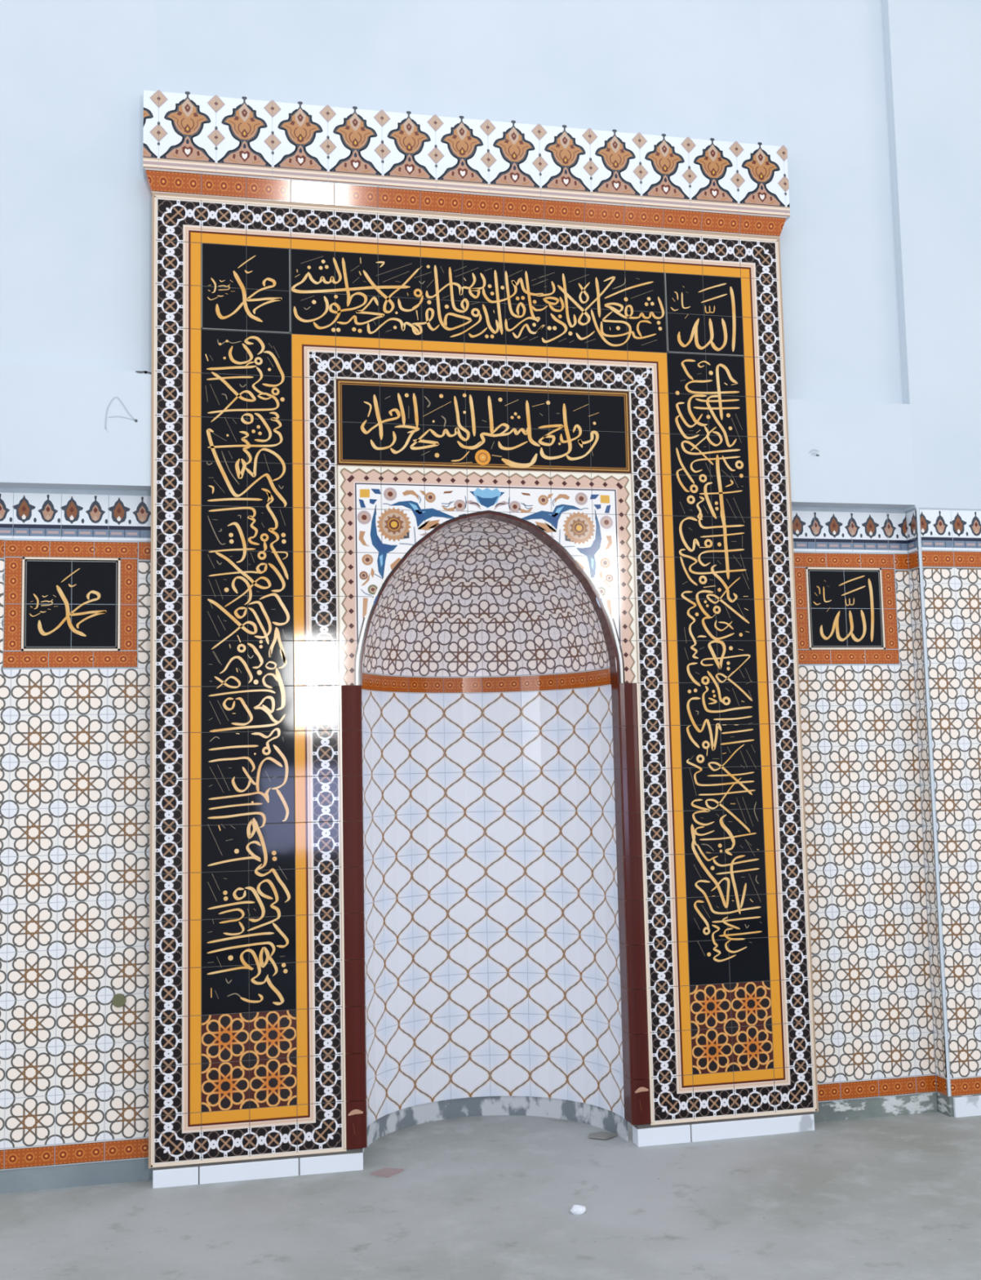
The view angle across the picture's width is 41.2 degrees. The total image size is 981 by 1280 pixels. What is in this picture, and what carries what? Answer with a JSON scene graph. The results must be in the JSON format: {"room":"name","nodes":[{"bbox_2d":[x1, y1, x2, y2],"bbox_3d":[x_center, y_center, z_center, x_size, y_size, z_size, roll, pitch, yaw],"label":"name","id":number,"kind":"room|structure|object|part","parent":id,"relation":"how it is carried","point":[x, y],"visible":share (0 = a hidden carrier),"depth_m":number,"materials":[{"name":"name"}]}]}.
{"room":"mosque prayer hall","nodes":[
{"label":"mosque prayer hall","id":0,"kind":"room"},
{"bbox_2d":[0,0,156,1193],"bbox_3d":[-4.657,-1.369,5.304,6.400,7.600,0.391,0,-6,-13],"label":"wall","id":1,"kind":"structure","parent":0,"point":[76,197],"depth_m":5.69,"materials":[{"name":"white paint"}]},
{"bbox_2d":[0,493,13,535],"bbox_3d":[-2.178,-0.546,5.673,0.198,0.186,0.001,0,-6,-13],"label":"print","id":2,"kind":"object","parent":1,"relation":"attached to","point":[6,500],"depth_m":5.69,"materials":[{"name":"grey tile"}]},
{"bbox_2d":[13,494,61,536],"bbox_3d":[-1.982,-0.546,5.716,0.198,0.186,0.001,0,-6,-13],"label":"print","id":3,"kind":"object","parent":1,"relation":"attached to","point":[33,515],"depth_m":5.72,"materials":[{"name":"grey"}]},
{"bbox_2d":[3,540,137,667],"bbox_3d":[-1.832,-0.157,5.714,0.558,0.558,0.010,0,-6,-13],"label":"name plaque","id":4,"kind":"object","parent":1,"relation":"attached to","point":[46,576],"visible":1,"depth_m":5.71,"materials":[{"name":"tile"}]},
{"bbox_3d":[-1.831,-0.157,5.709,0.410,0.410,0.001,0,-6,-13],"label":"cream frame","id":5,"kind":"part","parent":4,"relation":"part of","materials":[{"name":"beige tile"}]},
{"bbox_2d":[61,495,108,537],"bbox_3d":[-1.787,-0.546,5.759,0.198,0.186,0.001,0,-6,-13],"label":"print","id":6,"kind":"object","parent":1,"relation":"attached to","point":[82,516],"depth_m":5.76,"materials":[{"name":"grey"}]},
{"bbox_2d":[111,993,126,1007],"bbox_3d":[-1.588,1.542,5.584,0.060,0.060,0.012,0,-6,-13],"label":"cap","id":7,"kind":"object","parent":1,"relation":"attached to","point":[118,1000],"visible":1,"depth_m":5.58,"materials":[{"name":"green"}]},
{"bbox_2d":[108,496,151,537],"bbox_3d":[-1.598,-0.546,5.801,0.186,0.186,0.001,0,-6,-13],"label":"print","id":8,"kind":"object","parent":1,"relation":"attached to","point":[129,517],"depth_m":5.80,"materials":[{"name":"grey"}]},
{"bbox_2d":[201,243,291,333],"bbox_3d":[-1.104,-1.589,5.909,0.399,0.400,0.010,0,-6,-13],"label":"name plaque","id":9,"kind":"object","parent":1,"relation":"attached to","point":[241,268],"visible":1,"depth_m":5.91,"materials":[{"name":"black tile"}]},
{"bbox_2d":[201,329,296,1014],"bbox_3d":[-1.067,0.103,5.744,0.398,2.998,0.010,0,-6,-13],"label":"inscription panel","id":10,"kind":"object","parent":1,"relation":"attached to","point":[260,941],"visible":1,"depth_m":5.73,"materials":[{"name":"black tile"}]},
{"bbox_2d":[201,1009,297,1111],"bbox_3d":[-1.030,1.795,5.579,0.398,0.398,0.009,0,-6,-13],"label":"lattice panel","id":11,"kind":"object","parent":1,"relation":"attached to","point":[273,1034],"visible":1,"depth_m":5.58,"materials":[{"name":"orange tile"}]},
{"bbox_2d":[145,168,786,237],"bbox_3d":[-0.045,-2.053,6.214,3.089,0.095,0.110,0,-6,-13],"label":"crown molding","id":12,"kind":"structure","parent":1,"relation":"attached to","point":[157,180],"depth_m":6.15,"materials":[{"name":"orange ceramic"}]},
{"bbox_2d":[291,248,666,352],"bbox_3d":[-0.031,-1.589,6.148,1.800,0.398,0.010,0,-6,-13],"label":"inscription panel","id":13,"kind":"object","parent":1,"relation":"attached to","point":[314,311],"visible":1,"depth_m":6.13,"materials":[{"name":"black tile"}]},
{"bbox_2d":[148,191,818,1168],"bbox_3d":[-0.007,0.085,6.047,3.030,4.270,0.138,0,-6,-13],"label":"frame","id":14,"kind":"object","parent":1,"relation":"attached to","point":[180,1133],"visible":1,"depth_m":5.98,"materials":[{"name":"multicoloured tile"}]},
{"bbox_3d":[-1.467,0.103,5.656,0.009,4.220,0.012,0,-6,-13],"label":"edge trim","id":15,"kind":"part","parent":14,"relation":"part of","materials":[{"name":"tile"}]},
{"bbox_3d":[-1.459,0.104,5.657,0.006,4.210,0.012,0,-6,-13],"label":"edge trim","id":16,"kind":"part","parent":14,"relation":"part of","materials":[{"name":"beige ceramic"}]},
{"bbox_3d":[-1.019,2.196,5.541,0.815,0.010,0.012,0,-6,-13],"label":"edge trim","id":17,"kind":"part","parent":14,"relation":"part of","materials":[{"name":"beige tile"}]},
{"bbox_3d":[-0.648,1.198,5.726,0.009,2.000,0.012,0,-6,-13],"label":"edge trim","id":18,"kind":"part","parent":14,"relation":"part of","materials":[{"name":"beige ceramic"}]},
{"bbox_3d":[-0.039,-2.001,6.189,3.030,0.011,0.012,0,-6,-13],"label":"edge trim","id":19,"kind":"part","parent":14,"relation":"part of","materials":[{"name":"tile"}]},
{"bbox_3d":[-0.039,-1.990,6.188,3.010,0.009,0.012,0,-6,-13],"label":"edge trim","id":20,"kind":"part","parent":14,"relation":"part of","materials":[{"name":"tile"}]},
{"bbox_3d":[0.710,1.198,6.028,0.009,2.000,0.012,0,-6,-13],"label":"edge trim","id":21,"kind":"part","parent":14,"relation":"part of","materials":[{"name":"beige tile"}]},
{"bbox_3d":[1.124,2.196,6.017,0.815,0.010,0.012,0,-6,-13],"label":"edge trim","id":22,"kind":"part","parent":14,"relation":"part of","materials":[{"name":"beige tile"}]},
{"bbox_3d":[1.473,0.104,6.309,0.006,4.210,0.012,0,-6,-13],"label":"edge trim","id":23,"kind":"part","parent":14,"relation":"part of","materials":[{"name":"beige tile"}]},
{"bbox_3d":[1.481,0.103,6.311,0.009,4.220,0.012,0,-6,-13],"label":"edge trim","id":24,"kind":"part","parent":14,"relation":"part of","materials":[{"name":"beige tile"}]},
{"bbox_2d":[336,378,631,473],"bbox_3d":[-0.017,-0.992,6.090,1.398,0.398,0.010,0,-6,-13],"label":"inscription panel","id":25,"kind":"object","parent":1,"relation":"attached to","point":[527,448],"visible":1,"depth_m":6.08,"materials":[{"name":"black tile"}]},
{"bbox_2d":[664,272,743,356],"bbox_3d":[1.044,-1.589,6.387,0.398,0.399,0.010,0,-6,-13],"label":"name plaque","id":26,"kind":"object","parent":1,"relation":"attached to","point":[721,296],"visible":1,"depth_m":6.38,"materials":[{"name":"black tile"}]},
{"bbox_2d":[666,352,769,985],"bbox_3d":[1.081,0.103,6.222,0.398,2.998,0.010,0,-6,-13],"label":"inscription panel","id":27,"kind":"object","parent":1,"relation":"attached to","point":[736,694],"visible":1,"depth_m":6.21,"materials":[{"name":"black tile"}]},
{"bbox_2d":[689,981,773,1074],"bbox_3d":[1.117,1.795,6.057,0.398,0.398,0.009,0,-6,-13],"label":"lattice panel","id":28,"kind":"object","parent":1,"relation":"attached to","point":[710,1004],"visible":1,"depth_m":6.05,"materials":[{"name":"orange tile"}]},
{"bbox_2d":[156,0,765,144],"bbox_3d":[-0.124,-3.585,6.573,3.000,3.140,0.324,0,-6,-13],"label":"wall","id":29,"kind":"structure","parent":0,"point":[692,68],"depth_m":6.36,"materials":[{"name":"white paint"}]},
{"bbox_2d":[142,89,790,221],"bbox_3d":[-0.044,-2.288,6.236,3.118,0.376,0.107,0,-6,-13],"label":"frieze","id":30,"kind":"object","parent":29,"relation":"attached to","point":[188,132],"visible":1,"depth_m":6.16,"materials":[{"name":"multicoloured tile"}]},
{"bbox_2d":[142,89,158,168],"bbox_3d":[-1.522,-2.293,5.853,0.065,0.370,0.001,0,-6,-13],"label":"print","id":31,"kind":"object","parent":30,"relation":"attached to","point":[150,121],"depth_m":5.85,"materials":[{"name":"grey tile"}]},
{"bbox_2d":[158,89,216,173],"bbox_3d":[-1.366,-2.294,5.888,0.251,0.374,0.001,0,-6,-13],"label":"print","id":32,"kind":"object","parent":30,"relation":"attached to","point":[187,122],"depth_m":5.89,"materials":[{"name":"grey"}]},
{"bbox_2d":[216,94,272,177],"bbox_3d":[-1.119,-2.294,5.943,0.251,0.374,0.001,0,-6,-13],"label":"print","id":33,"kind":"object","parent":30,"relation":"attached to","point":[244,126],"depth_m":5.94,"materials":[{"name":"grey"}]},
{"bbox_2d":[272,99,328,181],"bbox_3d":[-0.873,-2.294,5.997,0.251,0.374,0.001,0,-6,-13],"label":"print","id":34,"kind":"object","parent":30,"relation":"attached to","point":[300,130],"depth_m":6.00,"materials":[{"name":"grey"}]},
{"bbox_2d":[328,105,382,185],"bbox_3d":[-0.626,-2.294,6.052,0.251,0.374,0.001,0,-6,-13],"label":"print","id":35,"kind":"object","parent":30,"relation":"attached to","point":[355,135],"depth_m":6.05,"materials":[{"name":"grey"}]},
{"bbox_2d":[382,109,436,189],"bbox_3d":[-0.380,-2.294,6.107,0.251,0.374,0.001,0,-6,-13],"label":"print","id":36,"kind":"object","parent":30,"relation":"attached to","point":[409,140],"depth_m":6.11,"materials":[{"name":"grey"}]},
{"bbox_2d":[435,114,488,193],"bbox_3d":[-0.134,-2.295,6.162,0.251,0.374,0.001,0,-6,-13],"label":"print","id":37,"kind":"object","parent":30,"relation":"attached to","point":[461,144],"depth_m":6.16,"materials":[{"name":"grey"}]},
{"bbox_2d":[487,118,540,197],"bbox_3d":[0.113,-2.295,6.217,0.251,0.374,0.001,0,-6,-13],"label":"print","id":38,"kind":"object","parent":30,"relation":"attached to","point":[513,148],"depth_m":6.22,"materials":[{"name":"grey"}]},
{"bbox_2d":[539,124,591,201],"bbox_3d":[0.359,-2.295,6.271,0.251,0.374,0.001,0,-6,-13],"label":"tile","id":39,"kind":"object","parent":30,"relation":"attached to","point":[565,152],"depth_m":6.27,"materials":[{"name":"multicoloured"}]},
{"bbox_2d":[589,127,641,204],"bbox_3d":[0.606,-2.295,6.326,0.251,0.374,0.001,0,-6,-13],"label":"tile","id":40,"kind":"object","parent":30,"relation":"attached to","point":[615,156],"depth_m":6.33,"materials":[{"name":"multicoloured"}]},
{"bbox_2d":[639,132,690,208],"bbox_3d":[0.852,-2.295,6.381,0.251,0.374,0.001,0,-6,-13],"label":"tile","id":41,"kind":"object","parent":30,"relation":"attached to","point":[664,162],"depth_m":6.38,"materials":[{"name":"multicoloured"}]},
{"bbox_2d":[688,136,738,212],"bbox_3d":[1.099,-2.295,6.436,0.251,0.374,0.001,0,-6,-13],"label":"tile","id":42,"kind":"object","parent":30,"relation":"attached to","point":[713,165],"depth_m":6.44,"materials":[{"name":"multicoloured"}]},
{"bbox_2d":[736,141,786,216],"bbox_3d":[1.345,-2.295,6.491,0.251,0.374,0.001,0,-6,-13],"label":"tile","id":43,"kind":"object","parent":30,"relation":"attached to","point":[761,169],"depth_m":6.49,"materials":[{"name":"multicoloured"}]},
{"bbox_2d":[783,145,790,216],"bbox_3d":[1.479,-2.293,6.521,0.019,0.372,0.001,0,-6,-13],"label":"tile","id":44,"kind":"structure","parent":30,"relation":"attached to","point":[786,189],"depth_m":6.52,"materials":[{"name":"multicoloured"}]},
{"bbox_2d":[0,1111,980,1279],"bbox_3d":[0.790,1.949,2.463,15.000,0.008,9.200,0,-6,-13],"label":"floor","id":45,"kind":"structure","parent":0,"point":[490,1197],"depth_m":5.05,"materials":[{"name":"concrete"}]},
{"bbox_2d":[152,1148,363,1188],"bbox_3d":[-0.986,2.248,5.577,0.879,0.096,0.078,0,-6,-13],"label":"plinth","id":46,"kind":"object","parent":45,"relation":"on","point":[352,1159],"visible":0.84,"depth_m":5.54,"materials":[{"name":"white tile"}]},
{"bbox_2d":[370,1167,404,1177],"bbox_3d":[-0.441,2.274,5.583,0.090,0.010,0.113,-5,-7,32],"label":"fragment","id":47,"kind":"object","parent":45,"relation":"on","point":[385,1172],"visible":1,"depth_m":5.57,"materials":[{"name":"grey ceramic"}]},
{"bbox_2d":[569,1204,586,1214],"bbox_3d":[0.336,2.192,5.027,0.060,0.036,0.041,0,-6,-13],"label":"lump","id":48,"kind":"object","parent":45,"relation":"on","point":[576,1209],"visible":1,"depth_m":5.01,"materials":[{"name":"white stone"}]},
{"bbox_2d":[588,1131,617,1139],"bbox_3d":[0.520,2.301,6.068,0.121,0.009,0.087,-4,-6,23],"label":"fragment","id":49,"kind":"object","parent":45,"relation":"on","point":[601,1135],"visible":1,"depth_m":6.06,"materials":[{"name":"grey stone"}]},
{"bbox_2d":[632,1111,814,1146],"bbox_3d":[1.080,2.248,6.036,0.865,0.096,0.078,0,-6,-13],"label":"plinth","id":50,"kind":"object","parent":45,"relation":"on","point":[645,1135],"visible":0.86,"depth_m":5.99,"materials":[{"name":"white tile"}]},
{"bbox_2d":[881,0,980,1116],"bbox_3d":[4.368,-1.370,7.310,4.710,7.600,0.392,0,-6,-13],"label":"wall pier","id":51,"kind":"object","parent":45,"relation":"on","point":[932,48],"visible":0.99,"depth_m":6.61,"materials":[{"name":"white paint"}]},
{"bbox_2d":[906,513,918,550],"bbox_3d":[2.123,-0.550,6.578,0.001,0.183,0.096,0,-6,-13],"label":"print","id":52,"kind":"object","parent":51,"relation":"attached to","point":[912,518],"depth_m":6.57,"materials":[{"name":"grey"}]},
{"bbox_2d":[920,511,953,547],"bbox_3d":[2.237,-0.556,6.552,0.174,0.186,0.001,0,-6,-13],"label":"tile","id":53,"kind":"structure","parent":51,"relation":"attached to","point":[936,527],"depth_m":6.55,"materials":[{"name":"multicoloured"}]},
{"bbox_2d":[951,511,980,547],"bbox_3d":[2.420,-0.556,6.593,0.198,0.186,0.001,0,-6,-13],"label":"tile","id":54,"kind":"structure","parent":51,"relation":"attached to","point":[966,526],"depth_m":6.59,"materials":[{"name":"multicoloured"}]},
{"bbox_2d":[953,1094,980,1117],"bbox_3d":[2.747,2.244,6.376,1.075,0.098,0.018,0,-6,-13],"label":"plinth","id":55,"kind":"object","parent":45,"relation":"on","point":[963,1106],"visible":1,"depth_m":6.27,"materials":[{"name":"white tile"}]},
{"bbox_2d":[361,666,628,1152],"bbox_3d":[-0.056,1.288,6.267,1.228,2.300,0.614,0,-6,-13],"label":"wall","id":56,"kind":"structure","parent":0,"point":[492,967],"depth_m":6.46,"materials":[{"name":"tile"}]},
{"bbox_2d":[341,684,367,1149],"bbox_3d":[-0.608,1.202,5.777,0.090,2.000,0.117,0,-6,-13],"label":"pilaster","id":57,"kind":"object","parent":56,"relation":"attached to","point":[352,715],"visible":0.99,"depth_m":5.72,"materials":[{"name":"red ceramic"}]},
{"bbox_2d":[361,517,610,693],"bbox_3d":[-0.087,-0.156,6.405,1.216,0.800,0.608,0,-6,-13],"label":"dome","id":58,"kind":"object","parent":56,"relation":"on","point":[479,597],"visible":0.88,"depth_m":6.50,"materials":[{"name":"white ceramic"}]},
{"bbox_2d":[337,465,638,684],"bbox_3d":[-0.011,-0.290,6.066,1.398,1.000,0.102,0,-6,-13],"label":"spandrel","id":59,"kind":"object","parent":56,"relation":"attached to","point":[397,508],"visible":1,"depth_m":6.04,"materials":[{"name":"tile"}]},
{"bbox_2d":[357,487,480,618],"bbox_3d":[-0.318,-0.395,5.957,0.577,0.603,0.001,0,-6,-13],"label":"print","id":60,"kind":"object","parent":59,"relation":"attached to","point":[392,521],"depth_m":5.94,"materials":[{"name":"multicoloured"}]},
{"bbox_2d":[473,488,501,508],"bbox_3d":[-0.015,-0.658,6.052,0.132,0.096,0.001,0,-6,-13],"label":"print","id":61,"kind":"object","parent":59,"relation":"attached to","point":[483,498],"depth_m":6.05,"materials":[{"name":"blue tile"}]},
{"bbox_2d":[360,511,619,685],"bbox_3d":[-0.009,-0.191,6.057,1.212,0.800,0.108,0,-6,-13],"label":"arch reveal","id":62,"kind":"object","parent":59,"relation":"attached to","point":[550,543],"visible":0.89,"depth_m":6.12,"materials":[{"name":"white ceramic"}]},
{"bbox_2d":[493,492,613,617],"bbox_3d":[0.300,-0.395,6.094,0.577,0.603,0.001,0,-6,-13],"label":"print","id":63,"kind":"object","parent":59,"relation":"attached to","point":[581,523],"depth_m":6.13,"materials":[{"name":"multicoloured"}]},
{"bbox_2d":[611,683,650,1124],"bbox_3d":[0.651,1.202,6.057,0.090,2.000,0.117,0,-6,-13],"label":"pilaster","id":64,"kind":"object","parent":56,"relation":"attached to","point":[624,695],"visible":1,"depth_m":6.02,"materials":[{"name":"red ceramic"}]},
{"bbox_2d":[759,0,937,1122],"bbox_3d":[1.736,-1.370,6.725,0.698,7.600,0.391,0,-6,-13],"label":"wall","id":65,"kind":"structure","parent":0,"point":[852,480],"depth_m":6.51,"materials":[{"name":"white paint"}]},
{"bbox_2d":[792,513,815,548],"bbox_3d":[1.532,-0.545,6.497,0.174,0.183,0.001,0,-6,-13],"label":"tile","id":66,"kind":"structure","parent":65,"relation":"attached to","point":[803,524],"depth_m":6.50,"materials":[{"name":"multicoloured"}]},
{"bbox_2d":[808,448,819,456],"bbox_3d":[1.597,-0.925,6.447,0.059,0.035,0.001,0,-6,-13],"label":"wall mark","id":67,"kind":"object","parent":65,"relation":"attached to","point":[815,454],"depth_m":6.45,"materials":[{"name":"white paint"}]},
{"bbox_2d":[814,511,852,549],"bbox_3d":[1.715,-0.546,6.538,0.198,0.186,0.001,0,-6,-13],"label":"tile","id":68,"kind":"structure","parent":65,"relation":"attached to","point":[833,530],"depth_m":6.54,"materials":[{"name":"multicoloured"}]},
{"bbox_2d":[793,552,899,664],"bbox_3d":[1.770,-0.157,6.514,0.558,0.558,0.010,0,-6,-13],"label":"name plaque","id":69,"kind":"object","parent":65,"relation":"attached to","point":[871,586],"visible":0.95,"depth_m":6.51,"materials":[{"name":"tile"}]},
{"bbox_3d":[1.771,-0.157,6.510,0.410,0.410,0.001,0,-6,-13],"label":"cream frame","id":70,"kind":"part","parent":69,"relation":"part of","materials":[{"name":"beige tile"}]},
{"bbox_2d":[850,512,888,550],"bbox_3d":[1.910,-0.546,6.582,0.198,0.186,0.001,0,-6,-13],"label":"print","id":71,"kind":"object","parent":65,"relation":"attached to","point":[868,531],"depth_m":6.58,"materials":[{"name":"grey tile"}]},
{"bbox_2d":[887,514,907,550],"bbox_3d":[2.060,-0.546,6.615,0.105,0.186,0.001,0,-6,-13],"label":"print","id":72,"kind":"object","parent":65,"relation":"attached to","point":[897,535],"depth_m":6.62,"materials":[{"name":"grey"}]}
]}

